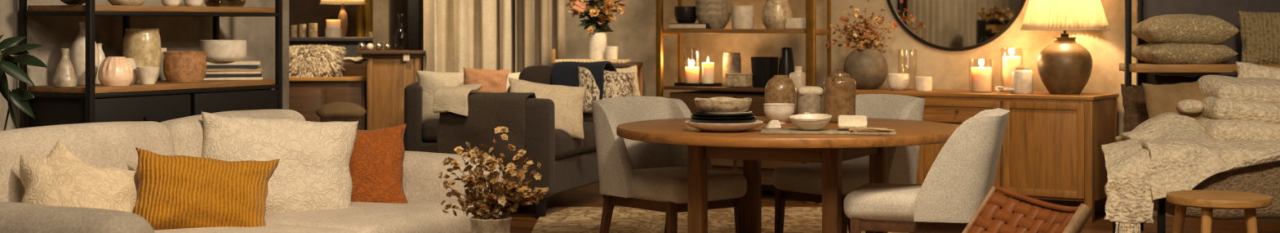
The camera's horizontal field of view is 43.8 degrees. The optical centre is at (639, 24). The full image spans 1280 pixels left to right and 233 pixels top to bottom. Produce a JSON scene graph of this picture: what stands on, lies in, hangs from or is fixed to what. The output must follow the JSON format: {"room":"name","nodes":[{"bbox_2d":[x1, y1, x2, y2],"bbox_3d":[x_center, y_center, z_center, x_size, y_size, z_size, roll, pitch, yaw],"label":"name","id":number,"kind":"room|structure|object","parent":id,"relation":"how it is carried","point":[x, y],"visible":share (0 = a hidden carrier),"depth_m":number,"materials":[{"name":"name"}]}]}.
{"room":"store","nodes":[
{"label":"store","id":0,"kind":"room"},
{"bbox_2d":[0,0,288,130],"bbox_3d":[-4.088,-0.200,7.373,0.161,2.900,7.220,0,0,28],"label":"wall","id":1,"kind":"structure","parent":0,"point":[177,33],"depth_m":9.44,"materials":[{"name":"grey paint"}]},
{"bbox_2d":[288,0,423,49],"bbox_3d":[-3.050,-0.200,17.275,4.300,2.900,0.150,0,0,0],"label":"wall","id":2,"kind":"structure","parent":0,"point":[300,11],"depth_m":17.20,"materials":[{"name":"paint"}]},
{"bbox_2d":[373,0,393,49],"bbox_3d":[-2.420,-0.200,15.000,0.150,2.900,0.300,0,0,0],"label":"pillar","id":3,"kind":"structure","parent":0,"point":[383,10],"depth_m":14.85,"materials":[{"name":"paint"}]},
{"bbox_2d":[503,182,1279,232],"bbox_3d":[0.000,1.300,9.000,16.000,0.100,22.000,0,0,0],"label":"floor","id":4,"kind":"structure","parent":0,"point":[524,220],"depth_m":10.27,"materials":[{"name":"brown wood"}]},
{"bbox_2d":[0,35,48,129],"bbox_3d":[-2.853,0.647,7.150,0.460,1.205,0.320,0,0,0],"label":"potted plant","id":5,"kind":"object","parent":4,"relation":"on","point":[16,99],"visible":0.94,"depth_m":7.14,"materials":[{"name":"green plant"}]},
{"bbox_2d":[18,0,282,128],"bbox_3d":[-2.737,0.250,9.060,0.551,2.000,1.504,0,0,28],"label":"shelving unit","id":6,"kind":"object","parent":4,"relation":"on","point":[162,100],"visible":0.44,"depth_m":8.62,"materials":[{"name":"black metal"}]},
{"bbox_2d":[53,48,77,86],"bbox_3d":[-3.067,0.227,8.483,0.122,0.201,0.122,0,0,0],"label":"bottle vase","id":7,"kind":"object","parent":6,"relation":"on","point":[64,75],"visible":1,"depth_m":8.45,"materials":[{"name":"grey ceramic"}]},
{"bbox_2d":[69,22,98,84],"bbox_3d":[-3.041,0.155,8.703,0.152,0.345,0.152,0,0,41],"label":"vase","id":8,"kind":"object","parent":6,"relation":"on","point":[77,58],"visible":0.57,"depth_m":8.64,"materials":[{"name":"white ceramic"}]},
{"bbox_2d":[97,56,133,85],"bbox_3d":[-2.830,0.249,8.587,0.182,0.155,0.182,0,0,0],"label":"vase","id":9,"kind":"object","parent":6,"relation":"on","point":[113,70],"visible":1,"depth_m":8.52,"materials":[{"name":"pink ceramic"}]},
{"bbox_2d":[122,28,161,83],"bbox_3d":[-2.825,0.174,9.023,0.209,0.307,0.209,0,0,0],"label":"vase","id":10,"kind":"object","parent":6,"relation":"on","point":[142,45],"visible":0.7,"depth_m":8.94,"materials":[{"name":"ceramic"}]},
{"bbox_2d":[135,66,159,84],"bbox_3d":[-2.722,0.279,8.791,0.126,0.096,0.126,0,0,0],"label":"cup","id":11,"kind":"object","parent":6,"relation":"on","point":[146,74],"visible":1,"depth_m":8.75,"materials":[{"name":"white ceramic"}]},
{"bbox_2d":[163,51,206,82],"bbox_3d":[-2.616,0.240,9.139,0.246,0.175,0.246,0,0,0],"label":"planter","id":12,"kind":"object","parent":6,"relation":"on","point":[178,66],"visible":1,"depth_m":9.04,"materials":[{"name":"ceramic"}]},
{"bbox_2d":[203,76,262,79],"bbox_3d":[-2.454,0.319,9.552,0.360,0.016,0.240,0,0,-14],"label":"book","id":13,"kind":"object","parent":6,"relation":"on","point":[231,77],"visible":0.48,"depth_m":9.45,"materials":[{"name":"paper"}]},
{"bbox_2d":[204,73,262,77],"bbox_3d":[-2.454,0.301,9.552,0.340,0.018,0.241,0,0,-17],"label":"book","id":14,"kind":"object","parent":13,"relation":"on","point":[241,74],"visible":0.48,"depth_m":9.44,"materials":[{"name":"paper"}]},
{"bbox_2d":[205,71,261,74],"bbox_3d":[-2.454,0.284,9.552,0.345,0.014,0.240,0,0,-12],"label":"book","id":15,"kind":"object","parent":14,"relation":"on","point":[228,72],"visible":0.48,"depth_m":9.44,"materials":[{"name":"paper"}]},
{"bbox_2d":[205,66,262,71],"bbox_3d":[-2.454,0.267,9.552,0.350,0.018,0.240,0,0,-16],"label":"book","id":16,"kind":"object","parent":15,"relation":"on","point":[259,68],"visible":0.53,"depth_m":9.44,"materials":[{"name":"paper"}]},
{"bbox_2d":[206,64,258,68],"bbox_3d":[-2.454,0.248,9.552,0.320,0.018,0.240,0,0,-11],"label":"book","id":17,"kind":"object","parent":16,"relation":"on","point":[248,65],"visible":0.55,"depth_m":9.44,"materials":[{"name":"paper"}]},
{"bbox_2d":[206,60,260,65],"bbox_3d":[-2.454,0.228,9.552,0.330,0.020,0.240,0,0,-15],"label":"book","id":18,"kind":"object","parent":17,"relation":"on","point":[242,62],"visible":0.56,"depth_m":9.44,"materials":[{"name":"paper"}]},
{"bbox_2d":[199,40,246,62],"bbox_3d":[-2.488,0.154,9.488,0.274,0.127,0.274,0,0,0],"label":"bowl","id":19,"kind":"object","parent":18,"relation":"on","point":[217,51],"visible":0.88,"depth_m":9.37,"materials":[{"name":"white ceramic"}]},
{"bbox_2d":[0,109,503,232],"bbox_3d":[-1.688,0.814,6.377,1.283,0.871,2.638,0,0,23],"label":"sofa","id":20,"kind":"object","parent":4,"relation":"on","point":[102,144],"visible":0.47,"depth_m":6.30,"materials":[{"name":"fabric"}]},
{"bbox_2d":[20,138,88,200],"bbox_3d":[-2.107,0.625,5.839,0.169,0.413,0.399,0,0,42],"label":"cushion","id":21,"kind":"object","parent":20,"relation":"on","point":[60,149],"visible":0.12,"depth_m":5.83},
{"bbox_2d":[19,155,137,211],"bbox_3d":[-2.002,0.676,5.676,0.409,0.425,0.359,0,0,-21],"label":"cushion","id":22,"kind":"object","parent":20,"relation":"on","point":[48,180],"visible":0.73,"depth_m":5.64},
{"bbox_2d":[0,120,175,202],"bbox_3d":[-2.215,0.644,6.085,0.315,0.531,1.206,0,0,23],"label":"cushion","id":23,"kind":"object","parent":20,"relation":"on","point":[102,144],"depth_m":6.09,"materials":[{"name":"fabric"}]},
{"bbox_2d":[132,147,279,229],"bbox_3d":[-1.711,0.668,6.222,0.604,0.382,0.235,0,0,-20],"label":"cushion","id":24,"kind":"object","parent":20,"relation":"on","point":[174,191],"visible":0.87,"depth_m":6.15,"materials":[{"name":"yellow fabric"}]},
{"bbox_2d":[160,109,306,157],"bbox_3d":[-1.800,0.645,7.065,0.315,0.529,0.977,0,0,23],"label":"cushion","id":25,"kind":"object","parent":20,"relation":"on","point":[188,132],"depth_m":6.69,"materials":[{"name":"fabric"}]},
{"bbox_2d":[154,222,356,232],"bbox_3d":[-1.728,0.875,5.877,0.957,0.197,1.211,0,0,23],"label":"seat cushion","id":26,"kind":"object","parent":20,"relation":"on","point":[270,227],"depth_m":6.12,"materials":[{"name":"fabric"}]},
{"bbox_2d":[201,111,358,213],"bbox_3d":[-1.538,0.626,6.761,0.690,0.522,0.258,0,0,-15],"label":"cushion","id":27,"kind":"object","parent":20,"relation":"on","point":[313,171],"visible":0.59,"depth_m":6.71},
{"bbox_2d":[264,200,475,232],"bbox_3d":[-1.310,0.874,6.858,0.957,0.199,0.983,0,0,23],"label":"seat cushion","id":28,"kind":"object","parent":20,"relation":"on","point":[413,215],"depth_m":6.62,"materials":[{"name":"fabric"}]},
{"bbox_2d":[349,123,408,203],"bbox_3d":[-1.253,0.654,7.099,0.480,0.425,0.210,0,0,6],"label":"cushion","id":29,"kind":"object","parent":20,"relation":"on","point":[376,161],"visible":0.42,"depth_m":7.02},
{"bbox_2d":[288,75,366,129],"bbox_3d":[-2.626,0.843,13.500,0.705,0.815,0.640,0,0,0],"label":"base cabinet","id":30,"kind":"object","parent":4,"relation":"on","point":[306,96],"visible":0.37,"depth_m":13.19,"materials":[{"name":"brown wood"}]},
{"bbox_2d":[288,44,346,81],"bbox_3d":[-2.766,0.328,13.450,0.532,0.331,0.436,0,0,0],"label":"pillow","id":31,"kind":"object","parent":30,"relation":"on","point":[304,60],"visible":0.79,"depth_m":13.28,"materials":[{"name":"fur"}]},
{"bbox_2d":[340,61,366,75],"bbox_3d":[-2.452,0.374,13.620,0.260,0.120,0.200,0,0,0],"label":"wooden crate","id":32,"kind":"object","parent":30,"relation":"on","point":[351,68],"visible":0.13,"depth_m":13.52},
{"bbox_2d":[315,102,365,129],"bbox_3d":[-2.239,0.909,11.900,0.380,0.669,0.380,0,0,-12],"label":"stool","id":33,"kind":"object","parent":4,"relation":"on","point":[334,111],"visible":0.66,"depth_m":11.76,"materials":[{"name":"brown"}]},
{"bbox_2d":[288,36,407,61],"bbox_3d":[-3.000,0.686,15.750,1.300,1.128,0.600,0,0,0],"label":"countertop","id":34,"kind":"structure","parent":4,"relation":"on","point":[350,43],"depth_m":15.53,"materials":[{"name":"grey paint"}]},
{"bbox_2d":[319,0,365,37],"bbox_3d":[-2.953,-0.189,15.800,0.456,0.623,0.456,0,0,34],"label":"table lamp","id":35,"kind":"object","parent":34,"relation":"on","point":[342,15],"visible":0.87,"depth_m":15.75,"materials":[{"name":"brown metal"}]},
{"bbox_2d":[356,0,373,36],"bbox_3d":[-2.812,-0.135,16.395,0.256,2.730,0.103,0,0,0],"label":"curtain","id":36,"kind":"object","parent":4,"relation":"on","point":[364,11],"visible":0.14,"depth_m":16.38,"materials":[{"name":"fabric"}]},
{"bbox_2d":[355,49,426,143],"bbox_3d":[-2.042,0.730,13.300,0.563,1.040,0.600,0,0,0],"label":"base cabinet","id":37,"kind":"object","parent":4,"relation":"on","point":[388,76],"visible":0.56,"depth_m":13.05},
{"bbox_2d":[407,0,421,49],"bbox_3d":[-1.894,-0.011,13.350,0.100,0.440,0.120,0,0,0],"label":"case","id":38,"kind":"object","parent":37,"relation":"on","point":[414,6],"visible":0.98,"depth_m":13.29,"materials":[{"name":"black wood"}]},
{"bbox_2d":[404,81,510,151],"bbox_3d":[-1.331,0.835,12.252,0.908,0.830,0.824,0,0,-3],"label":"armchair","id":39,"kind":"object","parent":4,"relation":"on","point":[420,135],"visible":0.2,"depth_m":11.84,"materials":[{"name":"grey fabric"}]},
{"bbox_2d":[421,118,439,142],"bbox_3d":[-1.326,0.790,12.160,0.680,0.200,0.640,0,0,-3],"label":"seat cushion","id":40,"kind":"object","parent":39,"relation":"on","point":[429,127],"depth_m":11.85,"materials":[{"name":"grey fabric"}]},
{"bbox_2d":[415,70,520,121],"bbox_3d":[-1.289,0.548,12.018,0.826,0.406,0.245,0,0,-3],"label":"cushion","id":41,"kind":"object","parent":39,"relation":"on","point":[429,81],"visible":0.27,"depth_m":11.95,"materials":[{"name":"beige fabric"}]},
{"bbox_2d":[469,214,511,232],"bbox_3d":[-0.506,0.951,5.400,0.290,0.598,0.290,0,0,0],"label":"floor vase","id":42,"kind":"object","parent":4,"relation":"on","point":[503,224],"visible":0.94,"depth_m":5.34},
{"bbox_2d":[437,126,548,219],"bbox_3d":[-0.500,0.540,5.398,0.381,0.390,0.219,0,0,-3],"label":"flower bouquet","id":43,"kind":"object","parent":42,"relation":"in","point":[488,202],"visible":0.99,"depth_m":5.39,"materials":[{"name":"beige plant"}]},
{"bbox_2d":[503,65,604,218],"bbox_3d":[-0.726,0.769,10.987,0.766,0.961,1.432,0,0,18],"label":"armchair","id":44,"kind":"object","parent":4,"relation":"on","point":[567,162],"visible":0.34,"depth_m":10.40,"materials":[{"name":"grey fabric"}]},
{"bbox_2d":[462,66,509,93],"bbox_3d":[-1.146,0.439,11.749,0.357,0.256,0.120,0,0,-4],"label":"cushion","id":45,"kind":"object","parent":44,"relation":"on","point":[493,81],"visible":0.61,"depth_m":11.71,"materials":[{"name":"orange fabric"}]},
{"bbox_2d":[438,92,537,185],"bbox_3d":[-0.986,0.739,10.442,0.616,0.596,0.324,0,0,18],"label":"throw","id":46,"kind":"object","parent":44,"relation":"on","point":[487,111],"visible":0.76,"depth_m":10.29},
{"bbox_2d":[433,83,482,115],"bbox_3d":[-1.198,0.488,10.434,0.256,0.203,0.246,0,0,17],"label":"throw","id":47,"kind":"object","parent":46,"relation":"on","point":[456,98],"visible":1,"depth_m":10.34,"materials":[{"name":"beige fabric"}]},
{"bbox_2d":[518,65,553,84],"bbox_3d":[-0.722,0.522,11.449,0.344,0.462,0.240,0,0,18],"label":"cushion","id":48,"kind":"object","parent":44,"relation":"on","point":[534,73],"depth_m":11.38,"materials":[{"name":"grey fabric"}]},
{"bbox_2d":[508,77,586,138],"bbox_3d":[-0.625,0.556,10.619,0.584,0.416,0.197,0,0,-18],"label":"cushion","id":49,"kind":"object","parent":44,"relation":"on","point":[568,101],"visible":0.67,"depth_m":10.59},
{"bbox_2d":[555,128,582,159],"bbox_3d":[-0.729,0.790,10.710,0.600,0.230,0.565,0,0,18],"label":"seat cushion","id":50,"kind":"object","parent":44,"relation":"on","point":[567,147],"depth_m":10.54,"materials":[{"name":"grey fabric"}]},
{"bbox_2d":[551,61,617,100],"bbox_3d":[-0.391,0.429,11.394,0.399,0.335,0.425,0,0,18],"label":"throw","id":51,"kind":"object","parent":44,"relation":"on","point":[563,73],"visible":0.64,"depth_m":11.25,"materials":[{"name":"blue fabric"}]},
{"bbox_2d":[579,121,596,153],"bbox_3d":[-0.565,0.790,11.214,0.600,0.230,0.565,0,0,18],"label":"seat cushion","id":52,"kind":"object","parent":44,"relation":"on","point":[588,146],"depth_m":10.97,"materials":[{"name":"grey fabric"}]},
{"bbox_2d":[577,66,635,113],"bbox_3d":[-0.245,0.479,11.249,0.447,0.373,0.172,0,0,-11],"label":"cushion","id":53,"kind":"object","parent":44,"relation":"on","point":[615,84],"visible":0.53,"depth_m":11.20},
{"bbox_2d":[550,48,643,96],"bbox_3d":[-0.330,0.718,12.220,0.670,1.065,0.360,0,0,8],"label":"console table","id":54,"kind":"object","parent":4,"relation":"on","point":[619,63],"visible":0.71,"depth_m":12.10,"materials":[{"name":"brown wood"}]},
{"bbox_2d":[588,32,607,59],"bbox_3d":[-0.325,0.162,12.220,0.141,0.204,0.141,0,0,0],"label":"vase","id":55,"kind":"object","parent":54,"relation":"on","point":[597,41],"visible":0.98,"depth_m":12.16,"materials":[{"name":"white ceramic"}]},
{"bbox_2d":[564,0,626,34],"bbox_3d":[-0.341,-0.147,12.220,0.445,0.542,0.363,0,0,15],"label":"flower bouquet","id":56,"kind":"object","parent":55,"relation":"in","point":[598,19],"visible":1,"depth_m":12.18,"materials":[{"name":"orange plant"}]},
{"bbox_2d":[531,206,908,232],"bbox_3d":[0.800,1.242,8.650,2.900,0.016,4.300,0,0,0],"label":"rug","id":57,"kind":"object","parent":4,"relation":"on","point":[557,219],"visible":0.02,"depth_m":10.06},
{"bbox_2d":[591,96,746,232],"bbox_3d":[0.142,0.814,8.093,0.592,0.878,0.721,0,0,-39],"label":"dining chair","id":58,"kind":"object","parent":57,"relation":"on","point":[637,174],"visible":0.79,"depth_m":8.00,"materials":[{"name":"fabric"}]},
{"bbox_2d":[616,115,959,232],"bbox_3d":[0.722,0.861,7.660,1.670,0.751,1.670,0,0,27],"label":"dining table","id":59,"kind":"object","parent":57,"relation":"on","point":[751,146],"visible":0.75,"depth_m":7.32,"materials":[{"name":"wood"}]},
{"bbox_2d":[684,120,763,132],"bbox_3d":[0.386,0.463,7.301,0.360,0.043,0.360,0,0,0],"label":"plate","id":60,"kind":"object","parent":59,"relation":"on","point":[717,127],"visible":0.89,"depth_m":7.17,"materials":[{"name":"white ceramic"}]},
{"bbox_2d":[689,117,757,123],"bbox_3d":[0.386,0.446,7.301,0.310,0.033,0.310,0,0,0],"label":"plate","id":61,"kind":"object","parent":60,"relation":"on","point":[754,119],"visible":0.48,"depth_m":7.17,"materials":[{"name":"black ceramic"}]},
{"bbox_2d":[690,115,755,120],"bbox_3d":[0.382,0.432,7.301,0.301,0.031,0.301,0,0,0],"label":"plate","id":62,"kind":"object","parent":61,"relation":"on","point":[752,117],"visible":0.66,"depth_m":7.17,"materials":[{"name":"black ceramic"}]},
{"bbox_2d":[690,111,753,117],"bbox_3d":[0.378,0.419,7.301,0.288,0.029,0.288,0,0,0],"label":"plate","id":63,"kind":"object","parent":62,"relation":"on","point":[695,113],"visible":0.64,"depth_m":7.18,"materials":[{"name":"black ceramic"}]},
{"bbox_2d":[703,111,751,114],"bbox_3d":[0.401,0.408,7.301,0.228,0.022,0.228,0,0,0],"label":"plate","id":64,"kind":"object","parent":63,"relation":"on","point":[745,112],"visible":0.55,"depth_m":7.21,"materials":[{"name":"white ceramic"}]},
{"bbox_2d":[694,96,751,112],"bbox_3d":[0.382,0.372,7.301,0.265,0.074,0.265,0,0,0],"label":"serving bowl","id":65,"kind":"object","parent":64,"relation":"on","point":[713,104],"visible":0.9,"depth_m":7.20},
{"bbox_2d":[763,102,795,123],"bbox_3d":[0.687,0.437,7.854,0.157,0.095,0.157,0,0,0],"label":"footed bowl","id":66,"kind":"object","parent":59,"relation":"on","point":[781,112],"visible":0.89,"depth_m":7.80,"materials":[{"name":"white ceramic"}]},
{"bbox_2d":[764,75,796,115],"bbox_3d":[0.734,0.374,8.300,0.166,0.223,0.166,0,0,0],"label":"lidded jar","id":67,"kind":"object","parent":59,"relation":"on","point":[780,88],"visible":0.73,"depth_m":8.24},
{"bbox_2d":[796,85,823,114],"bbox_3d":[0.861,0.397,8.050,0.135,0.177,0.135,0,0,0],"label":"canister","id":68,"kind":"object","parent":59,"relation":"on","point":[810,98],"visible":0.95,"depth_m":7.99,"materials":[{"name":"grey ceramic"}]},
{"bbox_2d":[760,128,896,134],"bbox_3d":[0.846,0.479,7.154,0.600,0.012,0.200,0,0,6],"label":"serving board","id":69,"kind":"object","parent":59,"relation":"on","point":[764,131],"visible":0.87,"depth_m":7.08,"materials":[{"name":"stone"}]},
{"bbox_2d":[789,113,831,130],"bbox_3d":[0.768,0.438,7.167,0.193,0.069,0.193,0,0,0],"label":"bowl","id":70,"kind":"object","parent":69,"relation":"on","point":[808,122],"visible":1,"depth_m":7.11,"materials":[{"name":"white ceramic"}]},
{"bbox_2d":[837,115,867,128],"bbox_3d":[0.957,0.435,7.154,0.135,0.056,0.120,0,0,8],"label":"folded napkin","id":71,"kind":"object","parent":69,"relation":"on","point":[843,121],"visible":0.97,"depth_m":7.12,"materials":[{"name":"beige fabric"}]},
{"bbox_2d":[822,67,856,122],"bbox_3d":[1.003,0.350,7.979,0.163,0.269,0.163,0,0,4],"label":"lidded jar","id":72,"kind":"object","parent":59,"relation":"on","point":[839,88],"visible":0.91,"depth_m":7.91,"materials":[{"name":"brown ceramic"}]},
{"bbox_2d":[773,93,924,232],"bbox_3d":[1.109,0.814,8.414,0.721,0.878,0.592,0,0,-40],"label":"dining chair","id":73,"kind":"object","parent":57,"relation":"on","point":[803,182],"visible":0.56,"depth_m":8.30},
{"bbox_2d":[844,107,1009,232],"bbox_3d":[1.306,0.814,7.202,0.721,0.878,0.592,0,0,17],"label":"dining chair","id":74,"kind":"object","parent":57,"relation":"on","point":[963,172],"visible":0.85,"depth_m":6.91,"materials":[{"name":"fabric"}]},
{"bbox_2d":[655,0,831,204],"bbox_3d":[0.750,0.200,11.566,1.306,2.100,0.316,0,0,33],"label":"rack","id":75,"kind":"object","parent":4,"relation":"on","point":[811,31],"visible":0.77,"depth_m":11.35,"materials":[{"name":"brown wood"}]},
{"bbox_2d":[668,22,711,28],"bbox_3d":[0.406,0.009,11.809,0.344,0.041,0.190,0,0,33],"label":"book","id":76,"kind":"object","parent":75,"relation":"on","point":[700,25],"visible":0.75,"depth_m":11.72,"materials":[{"name":"paper"}]},
{"bbox_2d":[674,6,697,22],"bbox_3d":[0.344,-0.075,11.837,0.179,0.124,0.179,0,0,0],"label":"bowl","id":77,"kind":"object","parent":76,"relation":"on","point":[682,14],"visible":0.93,"depth_m":11.76,"materials":[{"name":"black ceramic"}]},
{"bbox_2d":[695,9,731,28],"bbox_3d":[0.543,-0.042,11.743,0.271,0.141,0.271,0,0,0],"label":"bowl","id":78,"kind":"object","parent":75,"relation":"on","point":[717,19],"visible":0.98,"depth_m":11.64,"materials":[{"name":"grey ceramic"}]},
{"bbox_2d":[731,5,754,28],"bbox_3d":[0.749,-0.055,11.574,0.163,0.168,0.163,0,0,0],"label":"canister","id":79,"kind":"object","parent":75,"relation":"on","point":[742,16],"visible":1,"depth_m":11.51,"materials":[{"name":"white ceramic"}]},
{"bbox_2d":[761,0,792,28],"bbox_3d":[0.986,-0.079,11.432,0.224,0.216,0.224,0,0,0],"label":"round vase","id":80,"kind":"object","parent":75,"relation":"on","point":[775,15],"visible":0.96,"depth_m":11.35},
{"bbox_2d":[663,84,823,202],"bbox_3d":[0.833,0.852,11.694,1.220,0.797,0.577,0,0,33],"label":"base cabinet","id":81,"kind":"object","parent":4,"relation":"on","point":[757,95],"visible":0.16,"depth_m":11.51,"materials":[{"name":"brown wood"}]},
{"bbox_2d":[722,52,741,85],"bbox_3d":[0.684,0.330,11.831,0.137,0.247,0.137,0,0,0],"label":"jar","id":82,"kind":"object","parent":81,"relation":"on","point":[731,61],"visible":0.82,"depth_m":11.78,"materials":[{"name":"grey ceramic"}]},
{"bbox_2d":[724,72,752,87],"bbox_3d":[0.719,0.401,11.558,0.168,0.099,0.123,0,0,33],"label":"trinket box","id":83,"kind":"object","parent":81,"relation":"on","point":[732,79],"visible":1,"depth_m":11.51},
{"bbox_2d":[751,56,778,87],"bbox_3d":[0.909,0.343,11.589,0.154,0.220,0.154,0,0,33],"label":"square pot","id":84,"kind":"object","parent":81,"relation":"on","point":[763,68],"visible":0.79,"depth_m":11.53,"materials":[{"name":"black ceramic"}]},
{"bbox_2d":[777,47,795,76],"bbox_3d":[1.059,0.308,11.492,0.123,0.289,0.123,0,0,0],"label":"vase","id":85,"kind":"object","parent":81,"relation":"on","point":[786,64],"visible":0.62,"depth_m":11.45,"materials":[{"name":"black ceramic"}]},
{"bbox_2d":[818,87,1119,222],"bbox_3d":[2.196,0.852,10.800,1.940,0.797,0.598,0,0,33],"label":"sideboard","id":86,"kind":"object","parent":4,"relation":"on","point":[1052,148],"visible":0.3,"depth_m":10.26,"materials":[{"name":"brown wood"}]},
{"bbox_2d":[843,48,888,88],"bbox_3d":[1.595,0.311,11.239,0.310,0.283,0.310,0,0,0],"label":"vase","id":87,"kind":"object","parent":86,"relation":"on","point":[868,67],"visible":0.89,"depth_m":11.12,"materials":[{"name":"ceramic"}]},
{"bbox_2d":[825,0,897,53],"bbox_3d":[1.565,0.025,11.249,0.506,0.431,0.262,0,0,0],"label":"flower bouquet","id":88,"kind":"object","parent":87,"relation":"in","point":[871,36],"visible":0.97,"depth_m":11.23,"materials":[{"name":"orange plant"}]},
{"bbox_2d":[887,73,909,90],"bbox_3d":[1.790,0.395,11.017,0.152,0.116,0.152,0,0,0],"label":"bowl","id":89,"kind":"object","parent":86,"relation":"on","point":[895,82],"visible":1,"depth_m":10.96,"materials":[{"name":"white ceramic"}]},
{"bbox_2d":[1012,65,1033,93],"bbox_3d":[2.525,0.359,10.492,0.139,0.187,0.139,0,0,0],"label":"lidded jar","id":90,"kind":"object","parent":86,"relation":"on","point":[1022,75],"visible":1,"depth_m":10.44,"materials":[{"name":"white ceramic"}]},
{"bbox_2d":[1019,0,1111,94],"bbox_3d":[2.792,0.058,10.450,0.578,0.791,0.578,0,0,34],"label":"table lamp","id":91,"kind":"object","parent":86,"relation":"on","point":[1064,66],"visible":1,"depth_m":10.30,"materials":[{"name":"ceramic"}]},
{"bbox_3d":[2.299,0.342,10.710,0.167,0.222,0.167,0,0,0],"label":"glass cylinder","id":92,"kind":"object","parent":86,"relation":"on","visible":0},
{"bbox_2d":[971,61,991,91],"bbox_3d":[2.299,0.343,10.709,0.134,0.207,0.134,0,0,0],"label":"pillar candle","id":93,"kind":"object","parent":92,"relation":"in","point":[981,77],"visible":1,"depth_m":10.65,"materials":[{"name":"beige wax"}]},
{"bbox_3d":[2.510,0.305,10.740,0.148,0.296,0.148,0,0,0],"label":"glass cylinder","id":94,"kind":"object","parent":86,"relation":"on","visible":0},
{"bbox_2d":[1002,49,1020,91],"bbox_3d":[2.510,0.306,10.739,0.121,0.281,0.121,0,0,0],"label":"pillar candle","id":95,"kind":"object","parent":94,"relation":"in","point":[1009,63],"visible":0.75,"depth_m":10.69,"materials":[{"name":"beige wax"}]},
{"bbox_2d":[961,185,1093,232],"bbox_3d":[0.833,0.879,4.653,0.860,0.757,0.606,0,0,-14],"label":"woven chair","id":96,"kind":"object","parent":4,"relation":"on","point":[997,212],"visible":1,"depth_m":4.86,"materials":[{"name":"leather"}]},
{"bbox_2d":[1118,0,1279,232],"bbox_3d":[3.542,0.200,9.071,1.575,2.100,1.348,0,0,0],"label":"shelving unit","id":97,"kind":"object","parent":4,"relation":"on","point":[1265,180],"visible":0.19,"depth_m":9.27,"materials":[{"name":"black metal"}]},
{"bbox_2d":[1120,84,1148,133],"bbox_3d":[3.028,0.504,9.341,0.403,0.318,0.154,0,0,1],"label":"cushion","id":98,"kind":"object","parent":97,"relation":"on","point":[1134,100],"visible":0.32,"depth_m":9.30,"materials":[{"name":"brown fur"}]},
{"bbox_2d":[1141,80,1206,119],"bbox_3d":[3.070,0.477,9.018,0.440,0.347,0.190,0,0,-6],"label":"cushion","id":99,"kind":"object","parent":97,"relation":"on","point":[1162,99],"visible":0.49,"depth_m":8.97,"materials":[{"name":"beige fabric"}]},
{"bbox_2d":[1177,99,1204,113],"bbox_3d":[3.082,0.456,8.900,0.140,0.078,0.122,0,0,-10],"label":"cushion","id":100,"kind":"object","parent":99,"relation":"attached to","point":[1187,106],"visible":1,"depth_m":8.86,"materials":[{"name":"fabric"}]},
{"bbox_2d":[1131,42,1238,64],"bbox_3d":[3.204,0.167,9.400,0.520,0.165,0.386,0,0,-4],"label":"cushion","id":101,"kind":"object","parent":97,"relation":"on","point":[1150,53],"visible":0.76,"depth_m":9.24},
{"bbox_2d":[1131,13,1239,44],"bbox_3d":[3.205,0.035,9.379,0.535,0.200,0.401,0,0,2],"label":"cushion","id":102,"kind":"object","parent":101,"relation":"on","point":[1179,28],"visible":0.92,"depth_m":9.21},
{"bbox_2d":[1154,75,1228,84],"bbox_3d":[3.275,0.431,9.420,0.441,0.270,0.130,0,0,-3],"label":"cushion","id":103,"kind":"object","parent":97,"relation":"on","point":[1160,80],"visible":0.18,"depth_m":9.41,"materials":[{"name":"fabric"}]},
{"bbox_2d":[1103,113,1279,232],"bbox_3d":[3.214,0.837,8.654,1.506,0.686,0.692,0,0,0],"label":"throw","id":104,"kind":"object","parent":97,"relation":"on","point":[1165,153],"visible":0.97,"depth_m":8.38,"materials":[{"name":"fabric"}]},
{"bbox_2d":[1196,114,1279,143],"bbox_3d":[3.500,0.611,8.854,0.820,0.216,0.554,0,0,3],"label":"folded throw","id":105,"kind":"object","parent":97,"relation":"on","point":[1221,130],"visible":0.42,"depth_m":8.63,"materials":[{"name":"fabric"}]},
{"bbox_2d":[1201,93,1279,122],"bbox_3d":[3.526,0.483,8.903,0.764,0.205,0.494,0,0,2],"label":"folded throw","id":106,"kind":"object","parent":105,"relation":"on","point":[1216,106],"visible":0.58,"depth_m":8.69,"materials":[{"name":"fabric"}]},
{"bbox_2d":[1198,76,1279,100],"bbox_3d":[3.558,0.384,8.945,0.762,0.182,0.446,0,0,1],"label":"folded throw","id":107,"kind":"object","parent":106,"relation":"on","point":[1225,87],"visible":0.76,"depth_m":8.76,"materials":[{"name":"fabric"}]},
{"bbox_2d":[1235,61,1279,81],"bbox_3d":[3.590,0.334,9.021,0.439,0.253,0.175,0,0,10],"label":"cushion","id":108,"kind":"object","parent":107,"relation":"on","point":[1245,69],"visible":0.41,"depth_m":8.98,"materials":[{"name":"fabric"}]},
{"bbox_2d":[1237,9,1279,63],"bbox_3d":[3.764,0.079,9.421,0.420,0.337,0.160,0,0,4],"label":"cushion","id":109,"kind":"object","parent":97,"relation":"on","point":[1260,31],"visible":0.89,"depth_m":9.38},
{"bbox_2d":[1165,189,1272,232],"bbox_3d":[2.712,1.024,7.450,0.470,0.457,0.470,0,0,0],"label":"stool","id":110,"kind":"object","parent":4,"relation":"on","point":[1207,200],"visible":1,"depth_m":7.31,"materials":[{"name":"brown wood"}]},
{"bbox_2d":[564,0,1279,223],"bbox_3d":[2.213,-0.200,11.285,7.620,2.900,0.150,0,0,33],"label":"wall","id":111,"kind":"structure","parent":0,"point":[633,34],"depth_m":11.63,"materials":[{"name":"paint"}]},
{"bbox_2d":[423,0,514,72],"bbox_3d":[-1.409,-0.135,12.969,0.783,2.730,0.261,0,0,0],"label":"curtain","id":112,"kind":"object","parent":111,"relation":"hanging from","point":[478,34],"visible":0.35,"depth_m":12.96,"materials":[{"name":"fabric"}]},
{"bbox_2d":[515,0,565,72],"bbox_3d":[-0.808,-0.135,12.891,0.438,2.730,0.183,0,0,0],"label":"curtain","id":113,"kind":"object","parent":111,"relation":"hanging from","point":[540,24],"visible":0.3,"depth_m":12.87,"materials":[{"name":"fabric"}]},
{"bbox_2d":[887,0,1026,51],"bbox_3d":[2.214,-0.362,11.176,1.096,1.096,0.027,0,0,33],"label":"mirror","id":114,"kind":"object","parent":111,"relation":"attached to","point":[951,25],"visible":1,"depth_m":11.17,"materials":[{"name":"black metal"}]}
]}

